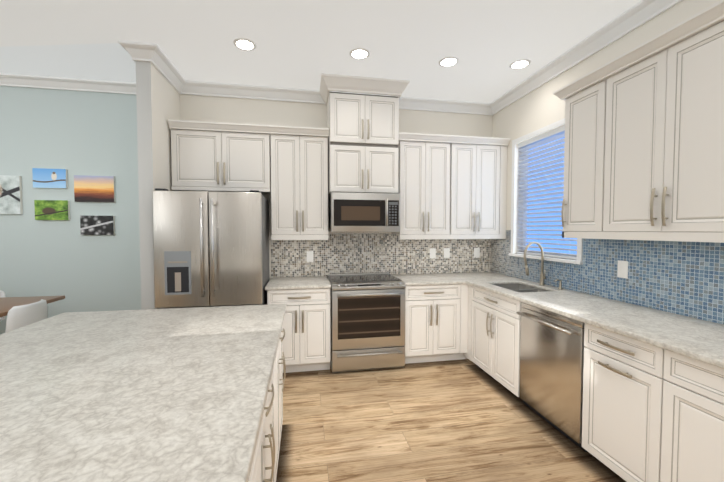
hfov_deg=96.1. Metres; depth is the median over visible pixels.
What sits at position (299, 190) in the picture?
upper cabinet
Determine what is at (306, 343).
base cabinet
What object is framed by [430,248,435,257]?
electrical outlet plate
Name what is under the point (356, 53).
recessed light
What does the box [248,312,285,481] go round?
kitchen island
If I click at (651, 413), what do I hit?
base cabinet
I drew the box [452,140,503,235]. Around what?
upper cabinet
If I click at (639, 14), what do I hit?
crown molding
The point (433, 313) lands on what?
base cabinet
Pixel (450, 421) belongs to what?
floor
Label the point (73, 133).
wall
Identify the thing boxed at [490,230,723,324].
tile backsplash
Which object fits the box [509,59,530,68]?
recessed light
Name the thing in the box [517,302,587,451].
dishwasher
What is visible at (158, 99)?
wall
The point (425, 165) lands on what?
upper cabinet
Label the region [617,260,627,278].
electrical outlet plate
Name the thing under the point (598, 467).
toe kick
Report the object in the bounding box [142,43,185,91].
crown molding
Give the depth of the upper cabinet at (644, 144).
1.89 m
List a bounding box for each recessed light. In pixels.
[233,38,255,50]
[349,48,369,58]
[439,57,458,66]
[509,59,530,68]
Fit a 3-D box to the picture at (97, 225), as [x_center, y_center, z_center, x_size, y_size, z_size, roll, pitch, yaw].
[-3.464,-0.206,4.266,0.384,0.252,0.035,0,2,-10]
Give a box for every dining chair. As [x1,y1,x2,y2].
[0,290,5,320]
[5,299,47,332]
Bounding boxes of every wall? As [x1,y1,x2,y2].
[0,86,140,333]
[136,61,181,309]
[180,94,492,279]
[492,0,719,323]
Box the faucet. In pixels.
[524,241,562,288]
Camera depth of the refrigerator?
2.96 m
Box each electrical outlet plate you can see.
[307,251,312,261]
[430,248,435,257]
[444,248,449,257]
[474,248,479,257]
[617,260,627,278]
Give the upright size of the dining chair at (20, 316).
0.847 m
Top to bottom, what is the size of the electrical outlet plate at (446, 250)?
0.128 m
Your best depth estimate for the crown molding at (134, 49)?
2.82 m
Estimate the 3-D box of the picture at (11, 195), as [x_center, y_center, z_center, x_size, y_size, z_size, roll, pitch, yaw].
[-4.591,-0.578,4.051,0.589,0.479,0.035,0,2,-10]
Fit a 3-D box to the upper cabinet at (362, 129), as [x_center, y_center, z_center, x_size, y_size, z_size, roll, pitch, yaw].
[-0.004,-1.066,3.738,0.763,1.070,0.418,0,2,-10]
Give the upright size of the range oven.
0.945 m
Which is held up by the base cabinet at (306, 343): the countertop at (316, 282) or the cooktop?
the countertop at (316, 282)
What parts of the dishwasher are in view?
handle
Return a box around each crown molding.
[0,73,135,94]
[118,40,145,62]
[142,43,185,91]
[178,80,489,114]
[490,0,682,115]
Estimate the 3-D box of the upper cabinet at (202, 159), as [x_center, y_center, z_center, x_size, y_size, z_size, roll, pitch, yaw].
[-1.481,-0.858,3.525,0.964,0.595,0.328,0,2,-10]
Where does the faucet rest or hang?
on the countertop at (697, 339)
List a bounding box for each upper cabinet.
[169,124,271,191]
[268,132,327,235]
[324,88,399,195]
[392,136,451,235]
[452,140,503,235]
[560,76,603,235]
[600,12,723,235]
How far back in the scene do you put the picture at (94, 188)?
4.23 m
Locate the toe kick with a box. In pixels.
[467,364,625,481]
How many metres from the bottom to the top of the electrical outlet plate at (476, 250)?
0.128 m
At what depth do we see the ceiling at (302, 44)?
2.68 m
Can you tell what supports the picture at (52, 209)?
attached to the wall at (73, 133)
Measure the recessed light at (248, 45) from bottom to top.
0.006 m
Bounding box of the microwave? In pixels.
[328,192,399,231]
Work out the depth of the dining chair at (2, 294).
3.64 m
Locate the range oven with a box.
[327,272,405,372]
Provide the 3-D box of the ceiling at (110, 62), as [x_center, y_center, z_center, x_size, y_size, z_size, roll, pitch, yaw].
[-4.768,-2.168,3.167,5.361,0.300,2.205,0,2,-10]
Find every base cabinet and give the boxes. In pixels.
[267,288,330,372]
[404,284,462,363]
[463,284,520,358]
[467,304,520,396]
[582,323,658,481]
[655,348,723,481]
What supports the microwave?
attached to the upper cabinet at (362, 129)
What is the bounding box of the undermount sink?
[496,284,544,291]
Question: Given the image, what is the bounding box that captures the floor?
[276,359,605,481]
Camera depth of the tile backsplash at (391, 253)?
4.02 m
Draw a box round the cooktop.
[328,274,401,285]
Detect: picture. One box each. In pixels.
[0,175,22,213]
[32,168,67,188]
[34,200,69,219]
[74,175,115,202]
[80,215,114,234]
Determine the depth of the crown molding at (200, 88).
3.74 m
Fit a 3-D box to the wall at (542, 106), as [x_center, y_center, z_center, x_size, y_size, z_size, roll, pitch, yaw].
[2.382,-0.106,0.938,0.150,3.090,7.140,0,2,-10]
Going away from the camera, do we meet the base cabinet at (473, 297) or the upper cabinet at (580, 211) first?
the upper cabinet at (580, 211)
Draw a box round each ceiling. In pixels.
[0,0,641,102]
[0,43,135,82]
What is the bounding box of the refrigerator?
[152,188,268,308]
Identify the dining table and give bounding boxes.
[0,296,64,316]
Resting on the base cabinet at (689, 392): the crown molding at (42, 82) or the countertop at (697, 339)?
the countertop at (697, 339)
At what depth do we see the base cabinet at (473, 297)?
3.45 m
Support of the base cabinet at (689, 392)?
on the floor
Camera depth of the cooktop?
3.48 m
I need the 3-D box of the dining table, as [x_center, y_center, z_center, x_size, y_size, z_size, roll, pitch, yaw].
[-4.208,0.996,2.814,2.200,0.760,1.090,0,2,-10]
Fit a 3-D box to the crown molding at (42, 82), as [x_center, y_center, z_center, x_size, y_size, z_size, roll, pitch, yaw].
[-4.700,-1.987,3.956,4.931,0.120,0.090,0,2,-10]
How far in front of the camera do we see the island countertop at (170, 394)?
1.11 m
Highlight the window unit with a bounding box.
[509,118,582,264]
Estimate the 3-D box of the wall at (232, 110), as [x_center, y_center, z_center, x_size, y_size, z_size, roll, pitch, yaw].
[-0.148,-0.211,4.032,4.035,3.090,0.150,0,2,-10]
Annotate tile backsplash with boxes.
[271,233,490,277]
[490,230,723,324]
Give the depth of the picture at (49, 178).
4.14 m
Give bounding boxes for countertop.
[0,304,285,481]
[265,276,330,289]
[393,273,464,285]
[449,272,723,368]
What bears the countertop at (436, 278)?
on the base cabinet at (433, 313)
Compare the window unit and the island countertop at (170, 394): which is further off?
the window unit
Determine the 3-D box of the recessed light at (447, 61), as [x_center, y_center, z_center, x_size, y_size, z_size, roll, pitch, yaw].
[0.830,-1.713,3.115,0.189,0.006,0.189,1,2,35]
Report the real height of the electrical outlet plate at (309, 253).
0.128 m
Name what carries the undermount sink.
in the countertop at (697, 339)
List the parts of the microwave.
glass, handle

